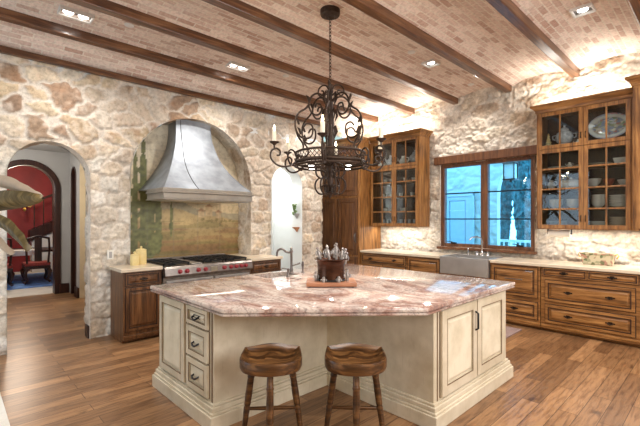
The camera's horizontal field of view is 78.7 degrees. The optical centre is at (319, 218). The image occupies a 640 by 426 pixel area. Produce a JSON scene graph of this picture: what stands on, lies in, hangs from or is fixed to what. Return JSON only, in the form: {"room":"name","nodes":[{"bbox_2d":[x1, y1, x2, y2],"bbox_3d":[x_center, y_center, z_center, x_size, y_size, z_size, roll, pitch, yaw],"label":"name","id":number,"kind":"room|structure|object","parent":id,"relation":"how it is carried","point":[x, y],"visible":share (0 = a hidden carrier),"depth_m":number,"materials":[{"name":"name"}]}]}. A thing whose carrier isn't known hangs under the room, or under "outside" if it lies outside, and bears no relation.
{"room":"kitchen","nodes":[
{"label":"kitchen","id":0,"kind":"room"},
{"bbox_2d":[7,166,52,271],"bbox_3d":[-8.869,-0.270,11.235,7.300,3.600,0.100,0,0,-44],"label":"wall","id":1,"kind":"structure","parent":0,"point":[34,178],"depth_m":11.46,"materials":[{"name":"paint"}]},
{"bbox_2d":[10,149,69,291],"bbox_3d":[-6.113,0.080,7.298,2.445,2.900,0.001,0,0,-44],"label":"wall","id":2,"kind":"structure","parent":0,"point":[58,162],"depth_m":8.06,"materials":[{"name":"grey paint"}]},
{"bbox_2d":[7,159,60,293],"bbox_3d":[-5.805,0.182,7.710,1.110,2.695,0.230,0,0,-44],"label":"door frame","id":3,"kind":"structure","parent":2,"relation":"in","point":[51,175],"depth_m":7.96,"materials":[{"name":"wood"}]},
{"bbox_2d":[59,283,68,293],"bbox_3d":[-5.288,1.430,8.059,0.170,0.200,0.040,0,0,-44],"label":"baseboard","id":4,"kind":"structure","parent":2,"relation":"attached to","point":[64,287],"depth_m":8.05,"materials":[{"name":"wood"}]},
{"bbox_2d":[25,144,69,152],"bbox_3d":[-4.934,-1.420,6.032,2.600,0.100,3.860,0,0,-44],"label":"ceiling","id":5,"kind":"structure","parent":0,"point":[43,147],"depth_m":7.58,"materials":[{"name":"grey paint"}]},
{"bbox_2d":[70,153,79,297],"bbox_3d":[-3.965,0.080,6.820,0.001,2.900,3.660,0,0,-44],"label":"wall","id":6,"kind":"structure","parent":0,"point":[74,161],"depth_m":7.64,"materials":[{"name":"grey paint"}]},
{"bbox_2d":[71,166,75,293],"bbox_3d":[-4.951,0.235,7.884,0.075,2.590,0.420,0,0,-44],"label":"door frame","id":7,"kind":"structure","parent":6,"relation":"in","point":[73,171],"depth_m":8.00,"materials":[{"name":"wood"}]},
{"bbox_2d":[74,286,78,297],"bbox_3d":[-4.752,1.430,7.617,0.035,0.200,0.260,0,0,-44],"label":"baseboard","id":8,"kind":"structure","parent":6,"relation":"attached to","point":[76,289],"depth_m":7.56,"materials":[{"name":"wood"}]},
{"bbox_2d":[80,164,85,297],"bbox_3d":[-4.370,0.165,7.388,0.200,2.730,0.580,0,0,-44],"label":"trim","id":9,"kind":"structure","parent":6,"relation":"attached to","point":[82,176],"depth_m":7.56,"materials":[{"name":"beige paint"}]},
{"bbox_2d":[0,53,356,354],"bbox_3d":[-2.314,-0.345,5.570,8.850,3.750,0.053,0,0,-44],"label":"wall","id":10,"kind":"structure","parent":0,"point":[104,120],"depth_m":5.13,"materials":[{"name":"stone"}]},
{"bbox_2d":[6,141,89,353],"bbox_3d":[-3.300,0.291,4.757,0.869,2.478,0.242,0,0,-44],"label":"trim","id":11,"kind":"structure","parent":10,"relation":"attached to","point":[78,156],"depth_m":5.03,"materials":[{"name":"stone"}]},
{"bbox_2d":[85,324,88,337],"bbox_3d":[-3.015,1.450,5.058,0.030,0.160,0.160,0,0,-44],"label":"baseboard","id":12,"kind":"structure","parent":10,"relation":"attached to","point":[86,325],"depth_m":5.02,"materials":[{"name":"wood"}]},
{"bbox_2d":[107,250,113,259],"bbox_3d":[-2.757,0.470,5.125,0.075,0.120,0.040,0,0,-44],"label":"wall outlet","id":13,"kind":"object","parent":10,"relation":"attached to","point":[110,253],"visible":1,"depth_m":5.11,"materials":[{"name":"white plastic"}]},
{"bbox_2d":[0,45,319,125],"bbox_3d":[-2.654,-1.883,5.165,7.700,0.075,0.065,0,0,-44],"label":"trim","id":14,"kind":"structure","parent":10,"relation":"attached to","point":[3,49],"depth_m":5.27,"materials":[{"name":"wood"}]},
{"bbox_2d":[129,119,250,263],"bbox_3d":[-2.011,-0.001,6.099,1.966,3.061,0.402,0,0,-44],"label":"trim","id":15,"kind":"structure","parent":10,"relation":"attached to","point":[242,171],"depth_m":6.67,"materials":[{"name":"stone"}]},
{"bbox_2d":[270,167,301,268],"bbox_3d":[-0.701,0.282,7.283,0.710,2.495,0.302,0,0,-44],"label":"trim","id":16,"kind":"structure","parent":10,"relation":"attached to","point":[295,179],"depth_m":7.50,"materials":[{"name":"white paint"}]},
{"bbox_2d":[292,204,298,217],"bbox_3d":[-0.480,-0.151,7.481,0.108,0.282,0.156,0,0,-44],"label":"potted plant","id":17,"kind":"object","parent":10,"relation":"attached to","point":[294,213],"visible":1,"depth_m":7.46,"materials":[{"name":"green plant"}]},
{"bbox_2d":[130,124,238,257],"bbox_3d":[-2.137,-0.462,6.237,2.048,2.224,0.001,0,0,-44],"label":"backsplash mural","id":18,"kind":"object","parent":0,"point":[164,229],"visible":0.44,"depth_m":6.08,"materials":[{"name":"tile"}]},
{"bbox_2d":[139,120,253,203],"bbox_3d":[-1.847,-0.879,5.812,1.390,1.262,0.985,0,0,-44],"label":"range hood","id":19,"kind":"object","parent":18,"relation":"attached to","point":[190,169],"visible":0.98,"depth_m":5.74,"materials":[{"name":"metal"}]},
{"bbox_2d":[272,176,273,254],"bbox_3d":[-1.636,0.030,8.326,1.740,3.000,0.100,0,0,-44],"label":"wall","id":20,"kind":"structure","parent":0,"point":[273,176],"depth_m":8.81,"materials":[{"name":"white paint"}]},
{"bbox_2d":[274,169,291,270],"bbox_3d":[-0.598,0.030,8.420,0.090,3.000,1.200,0,0,-44],"label":"wall","id":21,"kind":"structure","parent":0,"point":[282,183],"depth_m":8.57,"materials":[{"name":"white paint"}]},
{"bbox_2d":[0,0,639,131],"bbox_3d":[0.543,-2.058,2.594,8.870,0.315,8.240,0,0,-44],"label":"ceiling","id":22,"kind":"structure","parent":0,"point":[474,29],"depth_m":4.76,"materials":[{"name":"brick"}]},
{"bbox_2d":[57,4,94,23],"bbox_3d":[-2.621,-2.195,4.190,0.320,0.040,0.170,0,0,-44],"label":"recessed light","id":23,"kind":"object","parent":22,"relation":"in","point":[67,10],"visible":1,"depth_m":4.17,"materials":[{"name":"grey metal"}]},
{"bbox_2d":[124,23,133,27],"bbox_3d":[-2.176,-2.207,4.449,0.104,0.020,0.102,0,0,-44],"label":"ceiling disc","id":24,"kind":"object","parent":22,"relation":"attached to","point":[129,25],"visible":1,"depth_m":4.43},
{"bbox_2d":[225,61,249,71],"bbox_3d":[-1.181,-2.190,5.607,0.320,0.040,0.170,0,0,-44],"label":"recessed light","id":25,"kind":"object","parent":22,"relation":"in","point":[232,64],"visible":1,"depth_m":5.58,"materials":[{"name":"grey metal"}]},
{"bbox_2d":[269,5,385,197],"bbox_3d":[0.108,-1.230,4.135,1.234,2.030,1.305,0,0,-44],"label":"chandelier","id":26,"kind":"object","parent":22,"relation":"hanging from","point":[331,159],"visible":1,"depth_m":4.05,"materials":[{"name":"metal"}]},
{"bbox_2d":[272,130,275,140],"bbox_3d":[-0.458,-0.828,3.907,0.043,0.114,0.042,0,0,-44],"label":"candle","id":27,"kind":"object","parent":26,"relation":"on","point":[274,131],"depth_m":3.89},
{"bbox_2d":[286,142,289,150],"bbox_3d":[-0.373,-0.828,4.511,0.043,0.114,0.042,0,0,-44],"label":"candle","id":28,"kind":"object","parent":26,"relation":"on","point":[287,143],"depth_m":4.49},
{"bbox_2d":[320,121,324,131],"bbox_3d":[0.023,-0.828,3.531,0.043,0.114,0.042,0,0,-44],"label":"candle","id":29,"kind":"object","parent":26,"relation":"on","point":[322,123],"depth_m":3.51,"materials":[{"name":"wax"}]},
{"bbox_2d":[379,127,382,137],"bbox_3d":[0.589,-0.828,3.760,0.043,0.114,0.042,0,0,-44],"label":"candle","id":30,"kind":"object","parent":26,"relation":"on","point":[380,128],"depth_m":3.74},
{"bbox_2d":[421,59,440,67],"bbox_3d":[1.572,-2.205,5.520,0.200,0.040,0.200,0,0,-44],"label":"recessed light","id":31,"kind":"object","parent":22,"relation":"in","point":[429,63],"visible":1,"depth_m":5.51,"materials":[{"name":"grey metal"}]},
{"bbox_2d":[569,2,595,18],"bbox_3d":[2.774,-2.205,4.117,0.200,0.040,0.200,0,0,-44],"label":"recessed light","id":32,"kind":"object","parent":22,"relation":"in","point":[588,8],"visible":1,"depth_m":4.11,"materials":[{"name":"grey metal"}]},
{"bbox_2d":[573,6,592,14],"bbox_3d":[2.774,-2.216,4.117,0.164,0.010,0.164,0,0,-44],"label":"bulb","id":33,"kind":"object","parent":32,"relation":"on","point":[580,10],"depth_m":4.12,"materials":[{"name":"white glass"}]},
{"bbox_2d":[0,271,639,425],"bbox_3d":[-2.640,1.580,5.984,9.050,0.100,17.700,0,0,-44],"label":"floor","id":34,"kind":"structure","parent":0,"point":[52,374],"depth_m":3.63,"materials":[{"name":"brown wood"}]},
{"bbox_2d":[0,394,9,425],"bbox_3d":[-2.530,1.524,1.732,1.935,0.012,3.600,0,0,-44],"label":"area rug","id":35,"kind":"object","parent":34,"relation":"on","point":[4,421],"visible":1,"depth_m":3.00,"materials":[{"name":"fabric"}]},
{"bbox_2d":[0,175,43,254],"bbox_3d":[-2.638,0.584,2.321,0.916,1.864,1.390,0,0,17],"label":"banana plant","id":36,"kind":"object","parent":35,"relation":"on","point":[19,195],"visible":1,"depth_m":2.80,"materials":[{"name":"green plant"}]},
{"bbox_2d":[7,272,52,289],"bbox_3d":[-7.566,1.522,9.437,3.700,0.015,2.700,0,0,-44],"label":"area rug","id":37,"kind":"object","parent":34,"relation":"on","point":[35,279],"visible":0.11,"depth_m":9.30,"materials":[{"name":"fabric"}]},
{"bbox_2d":[7,238,14,286],"bbox_3d":[-7.092,0.933,8.579,0.578,1.136,0.575,0,0,-44],"label":"dining chair","id":38,"kind":"object","parent":37,"relation":"on","point":[11,274],"visible":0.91,"depth_m":8.59,"materials":[{"name":"brown wood"}]},
{"bbox_2d":[12,247,52,251],"bbox_3d":[-7.308,1.130,9.891,2.100,0.741,1.200,0,0,-44],"label":"dining table","id":39,"kind":"object","parent":37,"relation":"on","point":[44,249],"visible":0.02,"depth_m":9.72,"materials":[{"name":"wood"}]},
{"bbox_2d":[7,249,33,256],"bbox_3d":[-7.282,0.810,9.321,0.850,0.120,0.460,0,0,-44],"label":"table runner","id":40,"kind":"object","parent":39,"relation":"on","point":[18,252],"visible":0.44,"depth_m":9.24,"materials":[{"name":"fabric"}]},
{"bbox_2d":[20,235,51,284],"bbox_3d":[-6.675,0.933,9.185,0.578,1.136,0.575,0,0,-44],"label":"dining chair","id":41,"kind":"object","parent":37,"relation":"on","point":[37,263],"visible":0.97,"depth_m":9.04,"materials":[{"name":"brown wood"}]},
{"bbox_2d":[28,194,52,271],"bbox_3d":[-7.598,0.017,11.994,2.213,3.027,0.460,0,0,-44],"label":"staircase","id":42,"kind":"structure","parent":34,"relation":"on","point":[46,229],"depth_m":11.34,"materials":[{"name":"wood"}]},
{"bbox_2d":[111,270,161,342],"bbox_3d":[-2.384,1.093,5.071,0.466,0.875,0.564,0,0,-44],"label":"base cabinet","id":43,"kind":"object","parent":34,"relation":"on","point":[134,308],"visible":0.77,"depth_m":4.88,"materials":[{"name":"brown wood"}]},
{"bbox_2d":[108,263,162,272],"bbox_3d":[-2.533,0.631,5.208,0.503,0.043,0.930,0,0,-44],"label":"countertop","id":44,"kind":"structure","parent":43,"relation":"on","point":[127,268],"depth_m":4.92,"materials":[{"name":"beige stone"}]},
{"bbox_2d":[130,251,138,265],"bbox_3d":[-2.450,0.519,5.155,0.112,0.182,0.112,0,0,-44],"label":"canister","id":45,"kind":"object","parent":44,"relation":"on","point":[134,258],"visible":1,"depth_m":5.11,"materials":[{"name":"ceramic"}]},
{"bbox_2d":[136,246,146,264],"bbox_3d":[-2.426,0.489,5.289,0.139,0.242,0.139,0,0,-44],"label":"canister","id":46,"kind":"object","parent":44,"relation":"on","point":[142,252],"visible":0.91,"depth_m":5.24,"materials":[{"name":"ceramic"}]},
{"bbox_2d":[147,253,252,283],"bbox_3d":[-1.790,1.052,5.767,1.336,0.955,0.908,0,0,-44],"label":"range cooker","id":47,"kind":"object","parent":34,"relation":"on","point":[176,269],"visible":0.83,"depth_m":5.52,"materials":[{"name":"metal"}]},
{"bbox_2d":[250,259,280,273],"bbox_3d":[-1.019,1.093,6.375,0.601,0.875,0.564,0,0,-44],"label":"base cabinet","id":48,"kind":"object","parent":34,"relation":"on","point":[263,266],"visible":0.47,"depth_m":6.19,"materials":[{"name":"brown wood"}]},
{"bbox_2d":[227,254,282,260],"bbox_3d":[-1.153,0.631,6.527,0.628,0.043,0.930,0,0,-44],"label":"countertop","id":49,"kind":"structure","parent":48,"relation":"on","point":[260,257],"depth_m":6.34,"materials":[{"name":"beige stone"}]},
{"bbox_2d":[239,343,302,425],"bbox_3d":[-0.323,1.202,2.578,0.438,0.660,0.352,0,0,-3],"label":"bar stool","id":50,"kind":"object","parent":34,"relation":"on","point":[269,360],"visible":1,"depth_m":2.64,"materials":[{"name":"brown wood"}]},
{"bbox_2d":[152,290,512,425],"bbox_3d":[0.170,1.099,3.678,2.616,0.862,2.220,0,0,-44],"label":"kitchen island","id":51,"kind":"object","parent":34,"relation":"on","point":[440,365],"visible":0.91,"depth_m":3.10,"materials":[{"name":"beige paint"}]},
{"bbox_2d":[150,263,514,316],"bbox_3d":[0.167,0.639,3.676,2.630,0.058,2.235,0,0,-44],"label":"island countertop","id":52,"kind":"structure","parent":51,"relation":"on","point":[379,291],"depth_m":3.19,"materials":[{"name":"pink stone"}]},
{"bbox_2d":[276,247,300,273],"bbox_3d":[-0.354,0.462,4.344,0.276,0.297,0.063,0,0,1],"label":"faucet","id":53,"kind":"object","parent":52,"relation":"on","point":[291,248],"visible":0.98,"depth_m":4.33,"materials":[{"name":"grey metal"}]},
{"bbox_2d":[306,278,356,286],"bbox_3d":[0.103,0.588,3.605,0.450,0.045,0.300,0,0,0],"label":"cutting board","id":54,"kind":"object","parent":52,"relation":"on","point":[311,282],"visible":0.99,"depth_m":3.46,"materials":[{"name":"brown wood"}]},
{"bbox_2d":[313,243,350,282],"bbox_3d":[0.102,0.391,3.594,0.329,0.349,0.328,0,0,-44],"label":"pot","id":55,"kind":"object","parent":54,"relation":"on","point":[330,269],"visible":1,"depth_m":3.52,"materials":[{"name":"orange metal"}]},
{"bbox_2d":[322,136,380,264],"bbox_3d":[0.592,-0.052,8.305,0.759,3.165,1.170,0,0,-44],"label":"pantry cabinet","id":56,"kind":"object","parent":34,"relation":"on","point":[346,222],"visible":0.41,"depth_m":7.88,"materials":[{"name":"brown wood"}]},
{"bbox_2d":[324,343,386,425],"bbox_3d":[0.235,1.202,2.583,0.438,0.660,0.352,0,0,2],"label":"bar stool","id":57,"kind":"object","parent":34,"relation":"on","point":[355,360],"visible":1,"depth_m":2.64,"materials":[{"name":"brown wood"}]},
{"bbox_2d":[361,252,407,269],"bbox_3d":[1.391,1.093,7.512,0.700,0.875,1.066,0,0,-44],"label":"base cabinet","id":58,"kind":"object","parent":34,"relation":"on","point":[367,259],"visible":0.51,"depth_m":7.25,"materials":[{"name":"brown wood"}]},
{"bbox_2d":[360,248,455,258],"bbox_3d":[1.609,0.631,7.267,0.643,0.043,1.715,0,0,-44],"label":"countertop","id":59,"kind":"structure","parent":58,"relation":"on","point":[380,250],"depth_m":7.10,"materials":[{"name":"beige stone"}]},
{"bbox_2d":[408,256,440,273],"bbox_3d":[1.985,1.093,6.883,0.708,0.875,0.646,0,0,-44],"label":"base cabinet","id":60,"kind":"object","parent":34,"relation":"on","point":[421,264],"visible":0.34,"depth_m":6.66,"materials":[{"name":"brown wood"}]},
{"bbox_2d":[441,273,489,278],"bbox_3d":[2.494,1.210,6.360,0.697,0.640,0.796,0,0,-44],"label":"base cabinet","id":61,"kind":"object","parent":34,"relation":"on","point":[441,273],"visible":0.03,"depth_m":6.14,"materials":[{"name":"brown wood"}]},
{"bbox_2d":[506,326,521,337],"bbox_3d":[2.060,1.523,5.675,0.620,0.014,1.440,0,0,-44],"label":"floor mat","id":62,"kind":"object","parent":34,"relation":"on","point":[510,331],"visible":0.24,"depth_m":5.28,"materials":[{"name":"fabric"}]},
{"bbox_2d":[490,263,541,328],"bbox_3d":[3.005,1.093,5.815,0.710,0.875,0.681,0,0,-44],"label":"base cabinet","id":63,"kind":"object","parent":34,"relation":"on","point":[523,301],"visible":0.66,"depth_m":5.52,"materials":[{"name":"brown wood"}]},
{"bbox_2d":[541,267,639,346],"bbox_3d":[3.622,1.093,5.177,0.700,0.875,1.076,0,0,-44],"label":"base cabinet","id":64,"kind":"object","parent":34,"relation":"on","point":[605,306],"visible":0.98,"depth_m":4.92,"materials":[{"name":"brown wood"}]},
{"bbox_3d":[4.412,1.093,4.351,0.699,0.875,1.191,0,0,-44],"label":"cabinet","id":65,"kind":"object","parent":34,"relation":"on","visible":0},
{"bbox_2d":[490,257,639,274],"bbox_3d":[3.792,0.631,4.982,0.643,0.043,2.965,0,0,-44],"label":"countertop","id":66,"kind":"structure","parent":65,"relation":"on","point":[627,269],"depth_m":5.23,"materials":[{"name":"beige stone"}]},
{"bbox_2d":[440,254,502,277],"bbox_3d":[2.446,0.745,6.314,0.570,0.280,0.790,0,0,-44],"label":"farmhouse sink","id":67,"kind":"object","parent":66,"relation":"in","point":[457,264],"visible":0.9,"depth_m":6.13,"materials":[{"name":"metal"}]},
{"bbox_2d":[578,252,619,265],"bbox_3d":[3.711,0.528,5.206,0.160,0.163,0.466,0,0,-44],"label":"planter box","id":68,"kind":"object","parent":66,"relation":"on","point":[592,258],"visible":1,"depth_m":5.15,"materials":[{"name":"ceramic"}]},
{"bbox_3d":[2.686,0.632,6.543,0.085,0.043,0.818,0,0,-44],"label":"countertop","id":69,"kind":"structure","parent":66,"relation":"attached to","visible":0},
{"bbox_2d":[469,236,488,255],"bbox_3d":[2.638,0.447,6.458,0.238,0.327,0.259,0,0,-44],"label":"sink faucet","id":70,"kind":"object","parent":69,"relation":"on","point":[477,253],"visible":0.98,"depth_m":6.50,"materials":[{"name":"silver metal"}]},
{"bbox_2d":[320,137,322,256],"bbox_3d":[-0.198,-0.120,8.041,0.049,3.300,0.700,0,0,-44],"label":"wall","id":71,"kind":"structure","parent":0,"point":[321,137],"depth_m":7.80,"materials":[{"name":"stone"}]},
{"bbox_2d":[447,163,504,244],"bbox_3d":[3.779,-0.495,9.835,0.054,4.350,9.000,0,0,-44],"label":"wall","id":72,"kind":"structure","parent":0,"point":[461,179],"depth_m":9.70,"materials":[{"name":"stone"}]},
{"bbox_2d":[447,191,473,243],"bbox_3d":[3.515,0.490,9.964,0.070,2.360,0.850,0,0,-44],"label":"door","id":73,"kind":"structure","parent":72,"relation":"in","point":[458,205],"depth_m":9.90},
{"bbox_2d":[497,170,504,244],"bbox_3d":[5.082,-0.080,8.591,0.180,3.220,2.240,0,0,-44],"label":"trim","id":74,"kind":"structure","parent":72,"relation":"attached to","point":[501,178],"depth_m":9.39,"materials":[{"name":"paint"}]},
{"bbox_2d":[502,162,519,181],"bbox_3d":[3.886,-1.708,7.947,0.260,1.925,0.260,0,0,-44],"label":"lantern","id":75,"kind":"object","parent":72,"relation":"hanging from","point":[511,168],"visible":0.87,"depth_m":7.90,"materials":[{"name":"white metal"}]},
{"bbox_2d":[341,53,639,265],"bbox_3d":[3.484,-0.420,5.888,0.074,3.900,8.900,0,0,-44],"label":"wall","id":76,"kind":"structure","parent":0,"point":[491,118],"depth_m":6.36,"materials":[{"name":"stone"}]},
{"bbox_2d":[0,7,377,121],"bbox_3d":[-1.968,-2.107,5.215,8.760,0.125,0.104,0,0,-44],"label":"ceiling beam","id":77,"kind":"structure","parent":76,"relation":"attached to","point":[7,15],"depth_m":4.94,"materials":[{"name":"wood"}]},
{"bbox_2d":[64,0,414,113],"bbox_3d":[-1.360,-2.107,4.579,8.760,0.125,0.104,0,0,-44],"label":"ceiling beam","id":78,"kind":"structure","parent":76,"relation":"attached to","point":[107,7],"depth_m":4.68,"materials":[{"name":"wood"}]},
{"bbox_2d":[202,0,457,104],"bbox_3d":[-0.745,-2.107,3.935,8.760,0.125,0.104,0,0,-44],"label":"ceiling beam","id":79,"kind":"structure","parent":76,"relation":"attached to","point":[237,7],"depth_m":4.60,"materials":[{"name":"wood"}]},
{"bbox_2d":[368,128,432,226],"bbox_3d":[1.540,-0.745,7.561,0.415,1.780,1.205,0,0,-44],"label":"upper cabinet","id":80,"kind":"object","parent":76,"relation":"attached to","point":[403,143],"visible":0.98,"depth_m":7.52,"materials":[{"name":"brown wood"}]},
{"bbox_2d":[385,155,397,164],"bbox_3d":[1.408,-1.126,7.689,0.211,0.240,0.238,0,0,-2],"label":"pitcher","id":81,"kind":"object","parent":80,"relation":"in","point":[389,161],"visible":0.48,"depth_m":7.62,"materials":[{"name":"ceramic"}]},
{"bbox_2d":[374,181,414,184],"bbox_3d":[1.551,-0.706,7.620,0.293,0.018,1.041,0,0,-44],"label":"shelf","id":82,"kind":"object","parent":80,"relation":"attached to","point":[410,182],"depth_m":7.66,"materials":[{"name":"brown wood"}]},
{"bbox_2d":[374,197,414,198],"bbox_3d":[1.551,-0.422,7.620,0.293,0.018,1.041,0,0,-44],"label":"shelf","id":83,"kind":"object","parent":80,"relation":"attached to","point":[397,197],"depth_m":7.68,"materials":[{"name":"brown wood"}]},
{"bbox_2d":[398,156,408,163],"bbox_3d":[1.598,-1.106,7.475,0.176,0.200,0.198,0,0,-2],"label":"pitcher","id":84,"kind":"object","parent":80,"relation":"in","point":[402,160],"visible":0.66,"depth_m":7.41,"materials":[{"name":"white ceramic"}]},
{"bbox_2d":[409,150,414,161],"bbox_3d":[1.779,-1.154,7.315,0.197,0.296,0.200,0,0,1],"label":"urn","id":85,"kind":"object","parent":80,"relation":"on","point":[412,156],"visible":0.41,"depth_m":7.26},
{"bbox_2d":[342,0,511,92],"bbox_3d":[-0.117,-2.107,3.277,8.760,0.125,0.104,0,0,-44],"label":"ceiling beam","id":86,"kind":"structure","parent":76,"relation":"attached to","point":[372,8],"depth_m":4.49,"materials":[{"name":"wood"}]},
{"bbox_2d":[434,145,536,165],"bbox_3d":[2.756,-1.062,6.590,0.090,0.145,1.800,0,0,-44],"label":"trim","id":87,"kind":"structure","parent":76,"relation":"attached to","point":[525,150],"depth_m":6.49,"materials":[{"name":"wood"}]},
{"bbox_2d":[436,246,536,254],"bbox_3d":[2.745,0.522,6.586,0.090,0.045,1.670,0,0,-44],"label":"trim","id":88,"kind":"structure","parent":76,"relation":"attached to","point":[437,247],"depth_m":6.43,"materials":[{"name":"wood"}]},
{"bbox_2d":[440,155,535,250],"bbox_3d":[2.838,-0.244,6.668,0.222,1.526,1.635,0,0,-44],"label":"trim","id":89,"kind":"structure","parent":76,"relation":"attached to","point":[530,155],"depth_m":7.18,"materials":[{"name":"wood"}]},
{"bbox_2d":[441,155,535,250],"bbox_3d":[2.793,-0.245,6.625,0.168,1.490,1.600,0,0,-44],"label":"window","id":90,"kind":"structure","parent":76,"relation":"in","point":[485,218],"depth_m":6.61,"materials":[{"name":"brown wood"}]},
{"bbox_2d":[486,0,579,77],"bbox_3d":[0.526,-2.107,2.605,8.760,0.125,0.104,0,0,-44],"label":"ceiling beam","id":91,"kind":"structure","parent":76,"relation":"attached to","point":[508,9],"depth_m":4.35,"materials":[{"name":"wood"}]},
{"bbox_2d":[530,87,632,230],"bbox_3d":[3.611,-0.745,5.394,0.415,1.780,1.180,0,0,-44],"label":"upper cabinet","id":92,"kind":"object","parent":76,"relation":"attached to","point":[577,113],"visible":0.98,"depth_m":5.36,"materials":[{"name":"brown wood"}]},
{"bbox_2d":[545,134,550,145],"bbox_3d":[3.311,-1.123,5.654,0.110,0.235,0.107,0,0,-44],"label":"figurine","id":93,"kind":"object","parent":92,"relation":"on","point":[548,142],"visible":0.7,"depth_m":5.63,"materials":[{"name":"ceramic"}]},
{"bbox_2d":[545,180,556,188],"bbox_3d":[3.377,-0.498,5.701,0.131,0.132,0.116,0,0,5],"label":"teapot","id":94,"kind":"object","parent":92,"relation":"on","point":[551,184],"visible":0.81,"depth_m":5.67,"materials":[{"name":"white ceramic"}]},
{"bbox_2d":[549,203,562,207],"bbox_3d":[3.410,-0.186,5.638,0.180,0.076,0.180,0,0,-44],"label":"soup bowl","id":95,"kind":"object","parent":92,"relation":"on","point":[553,205],"visible":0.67,"depth_m":5.59,"materials":[{"name":"white ceramic"}]},
{"bbox_2d":[547,229,571,236],"bbox_3d":[3.426,0.202,5.577,0.104,0.111,0.310,0,0,-44],"label":"paper towel roll","id":96,"kind":"object","parent":92,"relation":"attached to","point":[551,233],"visible":0.81,"depth_m":5.54,"materials":[{"name":"white paper"}]},
{"bbox_2d":[552,125,576,143],"bbox_3d":[3.478,-1.175,5.551,0.229,0.338,0.226,0,0,2],"label":"teapot","id":97,"kind":"object","parent":92,"relation":"on","point":[567,136],"visible":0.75,"depth_m":5.48,"materials":[{"name":"ceramic"}]},
{"bbox_2d":[561,177,578,187],"bbox_3d":[3.541,-0.511,5.500,0.184,0.158,0.224,0,0,-44],"label":"casserole","id":98,"kind":"object","parent":92,"relation":"on","point":[571,182],"visible":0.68,"depth_m":5.44,"materials":[{"name":"white ceramic"}]},
{"bbox_2d":[566,203,578,207],"bbox_3d":[3.562,-0.186,5.479,0.180,0.076,0.180,0,0,-44],"label":"soup bowl","id":99,"kind":"object","parent":92,"relation":"on","point":[571,205],"visible":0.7,"depth_m":5.43,"materials":[{"name":"white ceramic"}]},
{"bbox_2d":[542,186,625,191],"bbox_3d":[3.671,-0.422,5.403,0.293,0.018,1.016,0,0,-44],"label":"shelf","id":100,"kind":"object","parent":92,"relation":"attached to","point":[608,188],"depth_m":5.44,"materials":[{"name":"brown wood"}]},
{"bbox_2d":[543,164,625,172],"bbox_3d":[3.671,-0.706,5.403,0.293,0.018,1.016,0,0,-44],"label":"shelf","id":101,"kind":"object","parent":92,"relation":"attached to","point":[621,166],"depth_m":5.39,"materials":[{"name":"brown wood"}]},
{"bbox_2d":[588,178,601,185],"bbox_3d":[3.724,-0.489,5.309,0.180,0.114,0.180,0,0,-44],"label":"bowl","id":102,"kind":"object","parent":92,"relation":"on","point":[593,181],"visible":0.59,"depth_m":5.25,"materials":[{"name":"white ceramic"}]},
{"bbox_2d":[592,202,604,207],"bbox_3d":[3.762,-0.186,5.269,0.162,0.076,0.162,0,0,-44],"label":"soup bowl","id":103,"kind":"object","parent":92,"relation":"on","point":[595,204],"visible":0.87,"depth_m":5.22,"materials":[{"name":"white ceramic"}]},
{"bbox_2d":[588,162,612,164],"bbox_3d":[3.762,-0.733,5.269,0.248,0.034,0.310,0,0,-44],"label":"serving platter","id":104,"kind":"object","parent":92,"relation":"on","point":[598,162],"visible":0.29,"depth_m":5.17,"materials":[{"name":"ceramic"}]},
{"bbox_2d":[588,113,625,138],"bbox_3d":[3.860,-1.208,5.210,0.060,0.405,0.470,0,0,-44],"label":"oval platter","id":105,"kind":"object","parent":92,"relation":"in","point":[616,122],"visible":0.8,"depth_m":5.21,"materials":[{"name":"white ceramic"}]},
{"bbox_2d":[602,178,614,185],"bbox_3d":[3.827,-0.481,5.172,0.135,0.099,0.135,0,0,-44],"label":"bowl","id":106,"kind":"object","parent":92,"relation":"on","point":[610,181],"visible":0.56,"depth_m":5.13,"materials":[{"name":"ceramic"}]},
{"bbox_2d":[613,157,625,162],"bbox_3d":[3.943,-0.756,5.087,0.204,0.080,0.168,0,0,-44],"label":"serving dish","id":107,"kind":"object","parent":92,"relation":"on","point":[618,159],"visible":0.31,"depth_m":5.03,"materials":[{"name":"white ceramic"}]},
{"bbox_2d":[617,179,625,184],"bbox_3d":[3.963,-0.474,5.087,0.144,0.084,0.144,0,0,-44],"label":"bowl","id":108,"kind":"object","parent":92,"relation":"on","point":[620,181],"visible":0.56,"depth_m":5.05,"materials":[{"name":"white ceramic"}]},
{"bbox_2d":[624,74,639,230],"bbox_3d":[4.414,-0.797,4.467,0.535,1.885,1.400,0,0,-44],"label":"upper cabinet","id":109,"kind":"object","parent":76,"relation":"attached to","point":[633,81],"visible":0.99,"depth_m":4.74,"materials":[{"name":"brown wood"}]},
{"bbox_2d":[628,0,639,25],"bbox_3d":[1.161,-2.107,1.940,8.760,0.125,0.104,0,0,-44],"label":"ceiling beam","id":110,"kind":"structure","parent":76,"relation":"attached to","point":[635,4],"depth_m":3.79,"materials":[{"name":"wood"}]},
{"label":"outside","id":111,"kind":"structure","parent":0,"visible":0},
{"bbox_3d":[9.139,1.755,17.033,23.250,0.150,28.000,0,0,-44],"label":"ground","id":112,"kind":"structure","parent":111,"visible":0},
{"bbox_2d":[500,173,512,245],"bbox_3d":[6.357,-1.867,13.620,0.790,7.093,0.791,0,0,3],"label":"cypress tree","id":113,"kind":"object","parent":112,"relation":"on","point":[506,207],"visible":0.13,"depth_m":13.35,"materials":[{"name":"green plant"}]},
{"bbox_2d":[500,239,530,246],"bbox_3d":[5.532,1.145,11.580,0.080,1.070,4.300,0,0,-44],"label":"fence","id":114,"kind":"object","parent":112,"relation":"on","point":[501,240],"visible":0.09,"depth_m":11.36,"materials":[{"name":"stone"}]},
{"bbox_2d":[511,160,530,246],"bbox_3d":[6.576,-1.870,12.501,0.826,7.100,0.845,0,0,-18],"label":"cypress tree","id":115,"kind":"object","parent":112,"relation":"on","point":[521,199],"visible":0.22,"depth_m":12.28,"materials":[{"name":"green plant"}]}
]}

